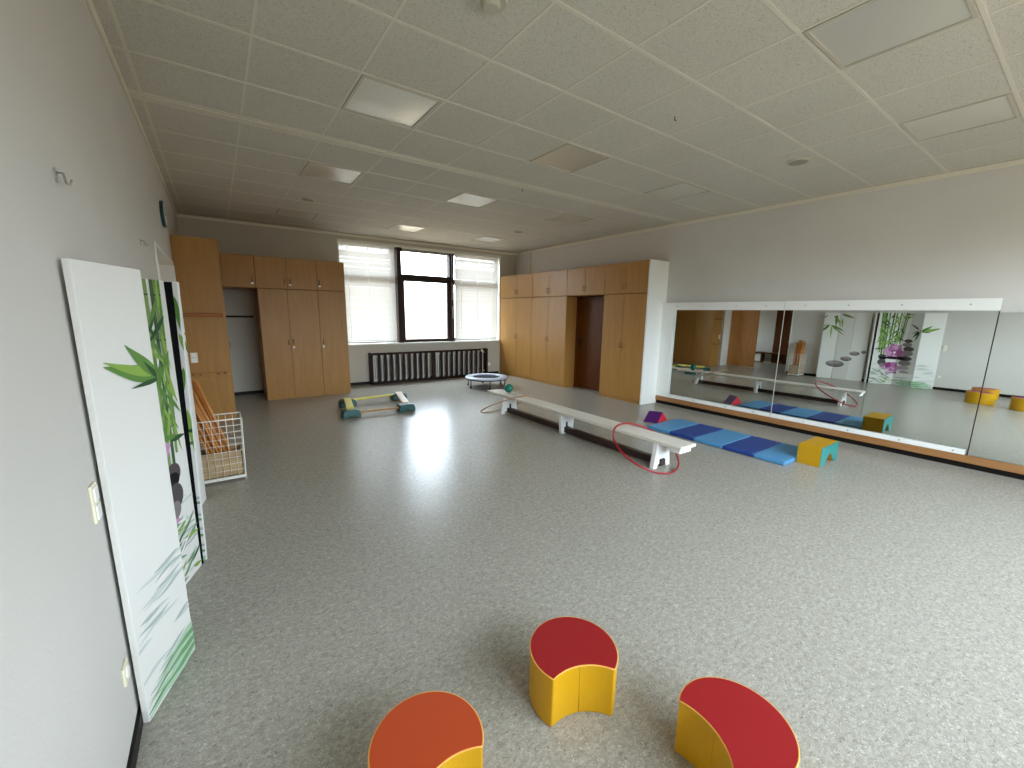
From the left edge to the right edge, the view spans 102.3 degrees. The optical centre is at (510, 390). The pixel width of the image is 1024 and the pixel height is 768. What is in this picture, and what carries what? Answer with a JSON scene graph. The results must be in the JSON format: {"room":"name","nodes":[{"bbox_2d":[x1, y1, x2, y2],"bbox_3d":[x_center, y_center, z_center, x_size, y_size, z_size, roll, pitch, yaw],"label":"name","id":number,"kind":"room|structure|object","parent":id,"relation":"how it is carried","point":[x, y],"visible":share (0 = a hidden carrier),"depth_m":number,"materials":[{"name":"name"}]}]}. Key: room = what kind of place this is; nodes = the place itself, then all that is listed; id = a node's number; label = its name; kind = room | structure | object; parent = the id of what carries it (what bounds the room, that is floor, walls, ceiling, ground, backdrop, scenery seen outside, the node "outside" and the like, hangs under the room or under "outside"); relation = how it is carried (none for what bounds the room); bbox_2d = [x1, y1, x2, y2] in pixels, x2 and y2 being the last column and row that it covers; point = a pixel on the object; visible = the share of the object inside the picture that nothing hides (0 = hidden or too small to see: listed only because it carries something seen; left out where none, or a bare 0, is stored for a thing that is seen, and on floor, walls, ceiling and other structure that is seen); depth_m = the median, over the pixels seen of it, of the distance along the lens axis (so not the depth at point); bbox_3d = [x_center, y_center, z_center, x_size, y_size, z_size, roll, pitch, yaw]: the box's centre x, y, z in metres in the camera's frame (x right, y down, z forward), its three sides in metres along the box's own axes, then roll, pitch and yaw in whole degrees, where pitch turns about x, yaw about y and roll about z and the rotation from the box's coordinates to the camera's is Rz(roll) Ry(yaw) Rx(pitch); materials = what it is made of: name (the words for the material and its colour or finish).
{"room":"children's gym room","nodes":[
{"label":"children's gym room","id":0,"kind":"room"},
{"bbox_2d":[0,0,178,767],"bbox_3d":[-2.746,-0.550,2.777,0.450,3.172,11.290,-7,13,-35],"label":"wall","id":1,"kind":"structure","parent":0,"point":[65,703],"depth_m":1.19,"materials":[{"name":"paint"}]},
{"bbox_2d":[53,167,72,185],"bbox_3d":[-1.495,-0.713,1.380,0.041,0.049,0.020,-7,13,-35],"label":"wall hook","id":2,"kind":"object","parent":1,"relation":"attached to","point":[54,168],"visible":1,"depth_m":1.38,"materials":[{"name":"silver metal"}]},
{"bbox_2d":[87,481,102,524],"bbox_3d":[-1.384,0.373,1.375,0.014,0.130,0.070,-7,13,-35],"label":"light switch","id":3,"kind":"object","parent":1,"relation":"attached to","point":[93,492],"visible":1,"depth_m":1.36,"materials":[{"name":"beige plastic"}]},
{"bbox_2d":[121,658,129,686],"bbox_3d":[-1.390,1.018,1.490,0.014,0.070,0.070,-7,13,-35],"label":"wall socket","id":4,"kind":"object","parent":1,"relation":"attached to","point":[125,671],"visible":1,"depth_m":1.48,"materials":[{"name":"beige plastic"}]},
{"bbox_2d":[85,0,177,215],"bbox_3d":[-2.531,-2.099,2.626,0.020,0.045,10.690,-7,13,-35],"label":"trim","id":5,"kind":"structure","parent":1,"relation":"attached to","point":[89,3],"depth_m":2.82,"materials":[{"name":"beige paint"}]},
{"bbox_2d":[126,700,142,767],"bbox_3d":[-1.355,1.294,1.483,0.012,0.060,6.430,-7,13,-35],"label":"baseboard","id":6,"kind":"structure","parent":1,"relation":"attached to","point":[137,732],"depth_m":1.50,"materials":[{"name":"black plastic"}]},
{"bbox_2d":[159,200,166,227],"bbox_3d":[-3.851,-1.952,4.569,0.039,0.280,0.280,-7,13,-35],"label":"wall clock","id":7,"kind":"object","parent":1,"relation":"attached to","point":[161,203],"visible":0.99,"depth_m":4.49,"materials":[{"name":"teal plastic"}]},
{"bbox_2d":[154,241,175,281],"bbox_3d":[-3.947,-0.394,4.545,0.462,2.183,2.024,-7,13,-35],"label":"board","id":8,"kind":"object","parent":1,"relation":"attached to","point":[165,265],"depth_m":5.20,"materials":[{"name":"white laminate"}]},
{"bbox_2d":[176,213,515,391],"bbox_3d":[-2.845,-1.769,9.311,7.031,3.172,0.300,-7,13,-35],"label":"wall","id":9,"kind":"structure","parent":0,"point":[232,238],"depth_m":7.87,"materials":[{"name":"paint"}]},
{"bbox_2d":[219,253,255,289],"bbox_3d":[-4.749,-2.043,7.147,0.461,0.531,0.866,-7,13,-35],"label":"upper cabinet","id":10,"kind":"object","parent":9,"relation":"attached to","point":[237,270],"visible":0.9,"depth_m":6.83,"materials":[{"name":"brown wood"}]},
{"bbox_2d":[226,315,253,317],"bbox_3d":[-5.015,-1.367,7.630,0.430,0.035,0.029,-7,13,-35],"label":"rail","id":11,"kind":"object","parent":9,"relation":"attached to","point":[226,315],"visible":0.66,"depth_m":7.61,"materials":[{"name":"black metal"}]},
{"bbox_2d":[253,255,316,290],"bbox_3d":[-4.163,-2.111,7.553,0.959,0.531,0.866,-7,13,-35],"label":"upper cabinet","id":12,"kind":"object","parent":9,"relation":"attached to","point":[270,272],"visible":0.9,"depth_m":7.21,"materials":[{"name":"brown wood"}]},
{"bbox_2d":[315,260,344,291],"bbox_3d":[-3.571,-2.179,7.964,0.481,0.531,0.866,-7,13,-35],"label":"upper cabinet","id":13,"kind":"object","parent":9,"relation":"attached to","point":[330,275],"visible":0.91,"depth_m":7.64,"materials":[{"name":"brown wood"}]},
{"bbox_2d":[176,214,515,254],"bbox_3d":[-2.730,-3.260,8.898,7.031,0.045,0.025,-7,13,-35],"label":"trim","id":14,"kind":"structure","parent":9,"relation":"attached to","point":[179,215],"depth_m":8.24,"materials":[{"name":"beige paint"}]},
{"bbox_2d":[234,371,498,394],"bbox_3d":[-2.792,-0.213,9.459,5.994,0.060,0.014,-7,13,-35],"label":"baseboard","id":15,"kind":"structure","parent":9,"relation":"attached to","point":[494,372],"depth_m":8.02,"materials":[{"name":"black plastic"}]},
{"bbox_2d":[339,244,395,343],"bbox_3d":[-3.154,-2.107,9.054,1.218,2.120,0.070,-7,13,-35],"label":"window","id":16,"kind":"structure","parent":9,"relation":"in","point":[356,244],"depth_m":9.26,"materials":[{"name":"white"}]},
{"bbox_2d":[338,241,397,342],"bbox_3d":[-3.070,-2.089,8.944,1.170,2.072,0.040,-7,13,-35],"label":"blind","id":17,"kind":"object","parent":16,"relation":"attached to","point":[370,311],"visible":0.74,"depth_m":8.95,"materials":[{"name":"white fabric"}]},
{"bbox_2d":[336,238,500,339],"bbox_3d":[-1.955,-2.228,9.746,4.004,2.140,0.160,-7,13,-35],"label":"trim","id":18,"kind":"structure","parent":9,"relation":"attached to","point":[337,239],"depth_m":9.96,"materials":[{"name":"white paint"}]},
{"bbox_2d":[393,247,454,342],"bbox_3d":[-2.013,-2.215,9.726,1.448,2.120,0.270,-7,13,-35],"label":"window","id":19,"kind":"structure","parent":9,"relation":"in","point":[400,278],"depth_m":9.56,"materials":[{"name":"brown metal"}]},
{"bbox_2d":[401,247,453,255],"bbox_3d":[-1.893,-3.185,9.490,1.290,0.093,0.030,-7,13,-35],"label":"blind","id":20,"kind":"object","parent":19,"relation":"attached to","point":[404,249],"visible":1,"depth_m":9.44,"materials":[{"name":"white fabric"}]},
{"bbox_2d":[348,339,499,345],"bbox_3d":[-1.981,-1.152,9.908,3.980,0.035,0.210,-7,13,-35],"label":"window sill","id":21,"kind":"structure","parent":9,"relation":"attached to","point":[390,343],"depth_m":9.64,"materials":[{"name":"white"}]},
{"bbox_2d":[454,255,495,340],"bbox_3d":[-0.937,-2.361,10.592,1.338,2.120,0.070,-7,13,-35],"label":"window","id":22,"kind":"structure","parent":9,"relation":"in","point":[454,255],"depth_m":10.68,"materials":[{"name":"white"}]},
{"bbox_2d":[454,253,498,339],"bbox_3d":[-0.861,-2.342,10.476,1.260,2.072,0.040,-7,13,-35],"label":"blind","id":23,"kind":"object","parent":22,"relation":"attached to","point":[476,289],"visible":1,"depth_m":10.46,"materials":[{"name":"white fabric"}]},
{"bbox_2d":[92,0,1023,252],"bbox_3d":[0.338,-2.519,4.598,7.631,0.138,11.290,-7,13,-35],"label":"ceiling","id":24,"kind":"structure","parent":0,"point":[561,48],"depth_m":3.12,"materials":[{"name":"tile"}]},
{"bbox_2d":[275,208,320,219],"bbox_3d":[-3.528,-2.913,6.816,0.598,0.012,0.594,-7,13,-35],"label":"recessed light","id":25,"kind":"object","parent":24,"relation":"in","point":[281,211],"visible":1,"depth_m":6.79,"materials":[{"name":"beige plastic"}]},
{"bbox_2d":[302,198,314,201],"bbox_3d":[-2.906,-2.736,5.927,0.177,0.016,0.177,-7,13,-35],"label":"ceiling speaker","id":26,"kind":"object","parent":24,"relation":"attached to","point":[304,199],"visible":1,"depth_m":5.89,"materials":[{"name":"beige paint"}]},
{"bbox_2d":[299,161,364,184],"bbox_3d":[-2.086,-2.517,4.803,0.598,0.012,0.594,-7,13,-35],"label":"recessed light","id":27,"kind":"object","parent":24,"relation":"in","point":[315,170],"visible":1,"depth_m":4.77,"materials":[{"name":"beige plastic"}]},
{"bbox_2d":[341,74,442,128],"bbox_3d":[-0.927,-2.199,3.185,0.598,0.012,0.594,-7,13,-35],"label":"recessed light","id":28,"kind":"object","parent":24,"relation":"in","point":[370,97],"visible":1,"depth_m":3.15,"materials":[{"name":"beige paint"}]},
{"bbox_2d":[386,224,426,232],"bbox_3d":[-1.999,-3.089,7.877,0.598,0.012,0.594,-7,13,-35],"label":"recessed light","id":29,"kind":"object","parent":24,"relation":"in","point":[398,227],"visible":1,"depth_m":7.85,"materials":[{"name":"beige plastic"}]},
{"bbox_2d":[444,192,499,207],"bbox_3d":[-0.557,-2.693,5.864,0.598,0.012,0.594,-7,13,-35],"label":"recessed light","id":30,"kind":"object","parent":24,"relation":"in","point":[465,199],"visible":1,"depth_m":5.83,"materials":[{"name":"beige plastic"}]},
{"bbox_2d":[472,236,507,242],"bbox_3d":[-0.470,-3.264,8.937,0.598,0.012,0.594,-7,13,-35],"label":"recessed light","id":31,"kind":"object","parent":24,"relation":"in","point":[484,238],"visible":1,"depth_m":8.90,"materials":[{"name":"beige plastic"}]},
{"bbox_2d":[474,0,507,14],"bbox_3d":[-0.102,-1.962,2.089,0.175,0.052,0.175,-7,13,-35],"label":"smoke detector","id":32,"kind":"object","parent":24,"relation":"attached to","point":[489,7],"visible":1,"depth_m":2.09,"materials":[{"name":"beige paint"}]},
{"bbox_2d":[107,0,1023,252],"bbox_3d":[0.647,-2.363,4.178,7.031,0.010,11.769,-7,13,-35],"label":"ceiling grid","id":33,"kind":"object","parent":24,"relation":"attached to","point":[240,119],"depth_m":3.35,"materials":[{"name":"silver metal"}]},
{"bbox_2d":[545,213,592,224],"bbox_3d":[0.972,-2.868,6.924,0.598,0.012,0.594,-7,13,-35],"label":"recessed light","id":34,"kind":"object","parent":24,"relation":"in","point":[569,219],"visible":1,"depth_m":6.90,"materials":[{"name":"beige plastic"}]},
{"bbox_2d":[529,143,610,172],"bbox_3d":[0.602,-2.374,4.245,0.598,0.012,0.594,-7,13,-35],"label":"recessed light","id":35,"kind":"object","parent":24,"relation":"in","point":[569,158],"visible":1,"depth_m":4.22,"materials":[{"name":"beige plastic"}]},
{"bbox_2d":[643,182,710,200],"bbox_3d":[2.131,-2.550,5.306,0.598,0.012,0.594,-7,13,-35],"label":"recessed light","id":36,"kind":"object","parent":24,"relation":"in","point":[683,189],"visible":1,"depth_m":5.27,"materials":[{"name":"beige plastic"}]},
{"bbox_2d":[786,157,810,165],"bbox_3d":[2.930,-2.331,4.212,0.217,0.016,0.217,-7,13,-35],"label":"ceiling speaker","id":37,"kind":"object","parent":24,"relation":"attached to","point":[797,161],"visible":1,"depth_m":4.18,"materials":[{"name":"beige paint"}]},
{"bbox_2d":[788,160,807,165],"bbox_3d":[2.930,-2.325,4.213,0.165,0.003,0.165,-7,13,-35],"label":"grille","id":38,"kind":"object","parent":37,"relation":"attached to","point":[791,162],"depth_m":4.20,"materials":[{"name":"beige metal"}]},
{"bbox_2d":[803,0,979,69],"bbox_3d":[2.043,-1.978,2.232,0.598,0.012,0.594,-7,13,-35],"label":"recessed light","id":39,"kind":"object","parent":24,"relation":"in","point":[871,29],"visible":1,"depth_m":2.24,"materials":[{"name":"beige plastic"}]},
{"bbox_2d":[899,93,1020,141],"bbox_3d":[3.573,-2.153,3.293,0.598,0.012,0.594,-7,13,-35],"label":"recessed light","id":40,"kind":"object","parent":24,"relation":"in","point":[1002,108],"visible":1,"depth_m":3.26,"materials":[{"name":"beige plastic"}]},
{"bbox_2d":[136,373,1023,767],"bbox_3d":[0.290,0.717,5.201,7.631,0.120,11.290,-7,13,-35],"label":"floor","id":41,"kind":"structure","parent":0,"point":[367,564],"depth_m":2.48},
{"bbox_2d":[61,258,207,722],"bbox_3d":[-1.694,0.333,2.010,0.238,1.740,1.270,-7,13,-35],"label":"decorative panel","id":42,"kind":"object","parent":41,"relation":"on","point":[128,328],"visible":1,"depth_m":1.63,"materials":[{"name":"white fabric"}]},
{"bbox_2d":[103,345,194,719],"bbox_3d":[-1.444,0.547,1.654,0.004,1.454,0.368,-2,11,-14],"label":"picture","id":43,"kind":"object","parent":42,"relation":"attached to","point":[137,487],"depth_m":1.62,"materials":[{"name":"grey"}]},
{"bbox_2d":[141,278,201,581],"bbox_3d":[-1.883,0.276,2.238,0.005,1.715,0.444,-2,11,-15],"label":"picture","id":44,"kind":"object","parent":42,"relation":"attached to","point":[157,293],"depth_m":2.35,"materials":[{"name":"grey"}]},
{"bbox_2d":[174,297,205,560],"bbox_3d":[-2.026,0.280,2.483,0.215,1.659,0.011,-3,11,-17],"label":"picture","id":45,"kind":"object","parent":42,"relation":"attached to","point":[177,300],"depth_m":2.49,"materials":[{"name":"green"}]},
{"bbox_2d":[181,303,206,504],"bbox_3d":[-2.363,0.154,2.930,0.069,1.735,0.972,-5,12,-30],"label":"folding screen","id":46,"kind":"object","parent":41,"relation":"on","point":[200,469],"visible":0.05,"depth_m":3.37,"materials":[{"name":"white fabric"}]},
{"bbox_2d":[170,235,236,422],"bbox_3d":[-4.681,-0.917,6.374,0.532,2.520,1.894,-7,13,-35],"label":"tall cabinet","id":47,"kind":"object","parent":41,"relation":"on","point":[196,261],"depth_m":5.61,"materials":[{"name":"brown wood"}]},
{"bbox_2d":[190,353,197,362],"bbox_3d":[-4.303,-0.442,5.602,0.080,0.140,0.018,-7,13,-35],"label":"light switch","id":48,"kind":"object","parent":47,"relation":"attached to","point":[194,357],"visible":1,"depth_m":5.60,"materials":[{"name":"beige plastic"}]},
{"bbox_2d":[197,412,246,483],"bbox_3d":[-2.764,0.548,3.890,0.424,0.605,0.286,-7,13,-35],"label":"wire basket","id":49,"kind":"object","parent":41,"relation":"on","point":[224,478],"visible":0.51,"depth_m":3.84,"materials":[{"name":"white metal"}]},
{"bbox_2d":[192,386,208,417],"bbox_3d":[-2.817,0.356,3.917,0.285,0.828,0.023,-3,11,-20],"label":"wooden stick","id":50,"kind":"object","parent":49,"relation":"in","point":[192,386],"visible":0.12,"depth_m":3.82,"materials":[{"name":"orange wood"}]},
{"bbox_2d":[198,433,209,454],"bbox_3d":[-2.841,0.383,3.729,0.290,0.844,0.023,-5,12,-27],"label":"wooden stick","id":51,"kind":"object","parent":49,"relation":"in","point":[200,438],"visible":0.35,"depth_m":3.76,"materials":[{"name":"orange wood"}]},
{"bbox_2d":[197,424,213,453],"bbox_3d":[-2.814,0.380,3.747,0.287,0.844,0.023,-5,12,-27],"label":"wooden stick","id":52,"kind":"object","parent":49,"relation":"in","point":[198,426],"visible":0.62,"depth_m":3.77,"materials":[{"name":"orange wood"}]},
{"bbox_2d":[196,415,215,452],"bbox_3d":[-2.854,0.339,3.801,0.290,0.903,0.023,-4,12,-24],"label":"wooden stick","id":53,"kind":"object","parent":49,"relation":"in","point":[197,419],"visible":0.27,"depth_m":3.81,"materials":[{"name":"orange wood"}]},
{"bbox_2d":[194,405,219,452],"bbox_3d":[-2.787,0.353,3.765,0.284,0.891,0.023,-5,12,-27],"label":"wooden stick","id":54,"kind":"object","parent":49,"relation":"in","point":[196,411],"visible":0.42,"depth_m":3.77,"materials":[{"name":"orange wood"}]},
{"bbox_2d":[194,400,220,452],"bbox_3d":[-2.762,0.381,3.787,0.281,0.828,0.023,-5,12,-27],"label":"wooden stick","id":55,"kind":"object","parent":49,"relation":"in","point":[195,404],"visible":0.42,"depth_m":3.76,"materials":[{"name":"orange wood"}]},
{"bbox_2d":[193,397,222,451],"bbox_3d":[-2.801,0.376,3.845,0.284,0.815,0.023,-4,12,-24],"label":"wooden stick","id":56,"kind":"object","parent":49,"relation":"in","point":[193,397],"visible":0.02,"depth_m":3.82,"materials":[{"name":"orange wood"}]},
{"bbox_2d":[191,378,227,451],"bbox_3d":[-2.773,0.325,3.853,0.281,0.913,0.023,-4,12,-23],"label":"wooden stick","id":57,"kind":"object","parent":49,"relation":"in","point":[192,380],"visible":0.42,"depth_m":3.80,"materials":[{"name":"orange wood"}]},
{"bbox_2d":[192,389,226,451],"bbox_3d":[-2.735,0.382,3.804,0.278,0.820,0.023,-5,12,-27],"label":"wooden stick","id":58,"kind":"object","parent":49,"relation":"in","point":[194,393],"visible":0.65,"depth_m":3.76,"materials":[{"name":"orange wood"}]},
{"bbox_2d":[195,380,231,450],"bbox_3d":[-2.707,0.341,3.820,0.276,0.896,0.023,-5,12,-27],"label":"wooden stick","id":59,"kind":"object","parent":49,"relation":"in","point":[196,381],"visible":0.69,"depth_m":3.76,"materials":[{"name":"orange wood"}]},
{"bbox_2d":[200,444,243,479],"bbox_3d":[-2.766,0.680,3.914,0.364,0.233,0.226,-7,13,-35],"label":"cardboard box","id":60,"kind":"object","parent":49,"relation":"on","point":[224,462],"visible":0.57,"depth_m":3.84,"materials":[{"name":"beige cardboard"}]},
{"bbox_2d":[254,288,324,399],"bbox_3d":[-4.175,-0.885,7.786,0.944,1.955,0.866,-7,13,-35],"label":"tall cabinet","id":61,"kind":"object","parent":41,"relation":"on","point":[288,322],"visible":1,"depth_m":7.45,"materials":[{"name":"brown wood"}]},
{"bbox_2d":[318,291,350,394],"bbox_3d":[-3.588,-0.953,8.193,0.481,1.955,0.866,-7,13,-35],"label":"tall cabinet","id":62,"kind":"object","parent":41,"relation":"on","point":[332,304],"visible":0.91,"depth_m":7.86,"materials":[{"name":"brown wood"}]},
{"bbox_2d":[338,392,414,418],"bbox_3d":[-2.259,0.216,6.958,1.350,0.148,1.120,-7,13,-35],"label":"beam","id":63,"kind":"structure","parent":41,"relation":"on","point":[349,411],"depth_m":6.71,"materials":[{"name":"teal plastic"}]},
{"bbox_2d":[368,691,483,767],"bbox_3d":[-0.283,1.245,1.373,0.366,0.227,0.330,-7,13,-35],"label":"stool","id":64,"kind":"object","parent":41,"relation":"on","point":[430,729],"visible":1,"depth_m":1.35,"materials":[{"name":"leather"}]},
{"bbox_2d":[368,348,487,384],"bbox_3d":[-1.868,-0.612,9.924,3.006,0.700,0.205,-7,13,-35],"label":"radiator cover","id":65,"kind":"object","parent":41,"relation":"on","point":[485,354],"depth_m":9.76,"materials":[{"name":"black metal"}]},
{"bbox_2d":[465,373,507,389],"bbox_3d":[-0.546,-0.205,9.116,0.940,0.234,0.940,-7,13,-35],"label":"trampoline","id":66,"kind":"object","parent":41,"relation":"on","point":[480,377],"visible":0.98,"depth_m":8.96,"materials":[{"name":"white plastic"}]},
{"bbox_2d":[499,276,503,373],"bbox_3d":[-0.052,-1.724,11.040,0.498,2.530,0.146,-7,13,-35],"label":"board","id":67,"kind":"object","parent":41,"relation":"on","point":[501,278],"visible":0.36,"depth_m":10.89,"materials":[{"name":"brown wood"}]},
{"bbox_2d":[480,395,529,412],"bbox_3d":[-0.088,0.219,6.445,0.816,0.384,0.730,-7,13,-35],"label":"hoop","id":68,"kind":"object","parent":41,"relation":"on","point":[524,395],"visible":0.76,"depth_m":6.15,"materials":[{"name":"plastic"}]},
{"bbox_2d":[502,297,532,379],"bbox_3d":[0.323,-1.341,10.530,0.536,1.975,1.216,-7,13,-35],"label":"tall cabinet","id":69,"kind":"object","parent":41,"relation":"on","point":[517,312],"visible":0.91,"depth_m":10.35,"materials":[{"name":"brown wood"}]},
{"bbox_2d":[530,296,576,386],"bbox_3d":[1.019,-1.150,9.559,0.536,1.975,1.196,-7,13,-35],"label":"tall cabinet","id":70,"kind":"object","parent":41,"relation":"on","point":[553,329],"visible":0.97,"depth_m":9.24,"materials":[{"name":"brown wood"}]},
{"bbox_2d":[529,616,618,726],"bbox_3d":[0.253,1.179,1.765,0.366,0.227,0.316,-1,11,-11],"label":"stool","id":71,"kind":"object","parent":41,"relation":"on","point":[574,661],"visible":1,"depth_m":1.66,"materials":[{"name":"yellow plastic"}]},
{"bbox_2d":[487,389,695,468],"bbox_3d":[0.725,0.425,5.629,0.324,0.310,3.630,-7,13,-35],"label":"bench","id":72,"kind":"object","parent":41,"relation":"on","point":[659,456],"visible":1,"depth_m":5.09,"materials":[{"name":"white wood"}]},
{"bbox_2d":[504,384,512,392],"bbox_3d":[-0.041,-0.038,6.802,0.148,0.148,0.148,-7,13,-35],"label":"ball","id":73,"kind":"object","parent":72,"relation":"on","point":[508,388],"visible":1,"depth_m":6.75,"materials":[{"name":"teal rubber"}]},
{"bbox_2d":[599,293,646,403],"bbox_3d":[2.251,-0.811,7.838,0.536,1.975,0.984,-7,13,-35],"label":"tall cabinet","id":74,"kind":"object","parent":41,"relation":"on","point":[624,315],"visible":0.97,"depth_m":7.67,"materials":[{"name":"brown wood"}]},
{"bbox_2d":[612,423,679,474],"bbox_3d":[1.457,0.612,4.468,0.777,0.386,0.683,-7,13,-35],"label":"hoop","id":75,"kind":"object","parent":41,"relation":"on","point":[616,426],"visible":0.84,"depth_m":4.30,"materials":[{"name":"red plastic"}]},
{"bbox_2d":[639,259,668,404],"bbox_3d":[2.562,-1.008,7.386,0.511,2.535,0.030,-7,13,-35],"label":"end panel","id":76,"kind":"object","parent":41,"relation":"on","point":[658,269],"visible":0.84,"depth_m":7.33,"materials":[{"name":"white laminate"}]},
{"bbox_2d":[643,411,666,422],"bbox_3d":[2.224,0.395,6.348,0.386,0.148,0.194,-9,14,-43],"label":"wedge","id":77,"kind":"object","parent":41,"relation":"on","point":[652,416],"visible":0.9,"depth_m":6.29,"materials":[{"name":"purple plastic"}]},
{"bbox_2d":[648,419,797,465],"bbox_3d":[2.777,0.626,5.414,0.760,0.048,1.774,-7,13,-35],"label":"mat","id":78,"kind":"object","parent":41,"relation":"on","point":[772,451],"visible":0.94,"depth_m":5.24,"materials":[{"name":"blue plastic"}]},
{"bbox_2d":[674,677,799,767],"bbox_3d":[0.792,1.248,1.442,0.316,0.227,0.366,-2,11,-17],"label":"stool","id":79,"kind":"object","parent":41,"relation":"on","point":[722,722],"visible":1,"depth_m":1.43,"materials":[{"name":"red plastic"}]},
{"bbox_2d":[795,436,838,467],"bbox_3d":[3.470,0.689,4.670,0.492,0.220,0.230,-7,13,-35],"label":"bridge","id":80,"kind":"object","parent":41,"relation":"on","point":[814,451],"visible":1,"depth_m":4.56,"materials":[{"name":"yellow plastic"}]},
{"bbox_2d":[516,164,1023,451],"bbox_3d":[3.313,-1.245,6.979,0.300,3.172,11.290,-7,13,-35],"label":"wall","id":81,"kind":"structure","parent":0,"point":[961,236],"depth_m":5.20,"materials":[{"name":"paint"}]},
{"bbox_2d":[503,273,532,297],"bbox_3d":[0.341,-2.587,10.298,0.536,0.551,1.216,-7,13,-35],"label":"upper cabinet","id":82,"kind":"object","parent":81,"relation":"attached to","point":[514,286],"visible":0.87,"depth_m":10.13,"materials":[{"name":"brown wood"}]},
{"bbox_2d":[528,252,530,273],"bbox_3d":[0.473,-3.191,10.461,0.030,0.582,0.060,-7,13,-35],"label":"duct","id":83,"kind":"object","parent":81,"relation":"attached to","point":[529,267],"visible":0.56,"depth_m":10.44,"materials":[{"name":"grey metal"}]},
{"bbox_2d":[532,269,579,296],"bbox_3d":[1.037,-2.396,9.327,0.536,0.551,1.196,-7,13,-35],"label":"upper cabinet","id":84,"kind":"object","parent":81,"relation":"attached to","point":[549,283],"visible":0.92,"depth_m":9.15,"materials":[{"name":"brown wood"}]},
{"bbox_2d":[567,265,605,296],"bbox_3d":[1.684,-2.218,8.424,0.536,0.551,1.046,-7,13,-35],"label":"upper cabinet","id":85,"kind":"object","parent":81,"relation":"attached to","point":[584,281],"visible":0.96,"depth_m":8.27,"materials":[{"name":"brown wood"}]},
{"bbox_2d":[574,297,603,390],"bbox_3d":[1.743,-0.979,8.710,0.120,1.970,1.040,-7,13,-35],"label":"door","id":86,"kind":"structure","parent":81,"relation":"in","point":[589,318],"depth_m":8.82,"materials":[{"name":"brown wood"}]},
{"bbox_2d":[604,260,649,294],"bbox_3d":[2.269,-2.057,7.606,0.536,0.551,0.984,-7,13,-35],"label":"upper cabinet","id":87,"kind":"object","parent":81,"relation":"attached to","point":[628,277],"visible":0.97,"depth_m":7.44,"materials":[{"name":"brown wood"}]},
{"bbox_2d":[656,310,674,393],"bbox_3d":[2.806,-0.694,7.454,0.094,1.488,0.240,-7,13,-35],"label":"board","id":88,"kind":"object","parent":81,"relation":"attached to","point":[667,323],"visible":0.8,"depth_m":7.42,"materials":[{"name":"white paint"}]},
{"bbox_2d":[668,310,783,412],"bbox_3d":[3.381,-0.529,6.671,0.071,1.580,1.724,-7,13,-35],"label":"wall mirror","id":89,"kind":"object","parent":81,"relation":"attached to","point":[727,357],"visible":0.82,"depth_m":6.55,"materials":[{"name":"clear glass"}]},
{"bbox_2d":[662,301,784,309],"bbox_3d":[3.282,-1.347,6.592,0.024,0.125,1.965,-7,13,-35],"label":"rail","id":90,"kind":"object","parent":89,"relation":"attached to","point":[759,305],"visible":1,"depth_m":6.45,"materials":[{"name":"white laminate"}]},
{"bbox_2d":[516,158,1023,254],"bbox_3d":[3.204,-2.754,6.604,0.020,0.050,10.690,-7,13,-35],"label":"trim","id":91,"kind":"structure","parent":81,"relation":"attached to","point":[1018,161],"depth_m":5.36,"materials":[{"name":"beige paint"}]},
{"bbox_2d":[771,310,878,428],"bbox_3d":[4.171,-0.311,5.564,0.075,1.580,1.030,-7,13,-35],"label":"wall mirror","id":92,"kind":"object","parent":81,"relation":"attached to","point":[824,360],"depth_m":5.50,"materials":[{"name":"clear glass"}]},
{"bbox_2d":[784,298,1002,310],"bbox_3d":[4.423,-1.034,4.999,0.024,0.125,1.988,-7,13,-35],"label":"rail","id":93,"kind":"object","parent":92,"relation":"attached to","point":[969,304],"visible":1,"depth_m":4.79,"materials":[{"name":"white laminate"}]},
{"bbox_2d":[655,395,1023,474],"bbox_3d":[4.420,0.587,5.335,0.097,0.081,5.898,-7,13,-35],"label":"board","id":94,"kind":"object","parent":81,"relation":"attached to","point":[1009,467],"visible":0.8,"depth_m":5.17,"materials":[{"name":"brown wood"}]},
{"bbox_2d":[656,392,769,416],"bbox_3d":[3.260,0.208,6.882,0.024,0.060,1.965,-7,13,-35],"label":"rail","id":95,"kind":"object","parent":94,"relation":"on","point":[746,410],"visible":1,"depth_m":6.74,"materials":[{"name":"white laminate"}]},
{"bbox_2d":[770,413,965,454],"bbox_3d":[4.394,0.520,5.297,0.024,0.060,1.968,-7,13,-35],"label":"rail","id":96,"kind":"object","parent":94,"relation":"on","point":[788,418],"visible":1,"depth_m":5.12,"materials":[{"name":"white laminate"}]},
{"bbox_2d":[656,400,1023,479],"bbox_3d":[4.473,0.669,5.296,0.072,0.060,6.048,-7,13,-35],"label":"baseboard","id":97,"kind":"structure","parent":81,"relation":"attached to","point":[879,447],"depth_m":5.21,"materials":[{"name":"black"}]},
{"bbox_2d":[859,310,998,453],"bbox_3d":[4.745,-0.154,4.766,0.071,1.580,0.949,-7,13,-35],"label":"wall mirror","id":98,"kind":"object","parent":81,"relation":"attached to","point":[927,369],"visible":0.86,"depth_m":4.70,"materials":[{"name":"clear glass"}]},
{"bbox_2d":[967,311,1023,465],"bbox_3d":[5.561,0.088,3.626,0.075,1.555,1.892,-7,13,-35],"label":"wall mirror","id":99,"kind":"object","parent":81,"relation":"attached to","point":[998,432],"depth_m":4.25,"materials":[{"name":"clear glass"}]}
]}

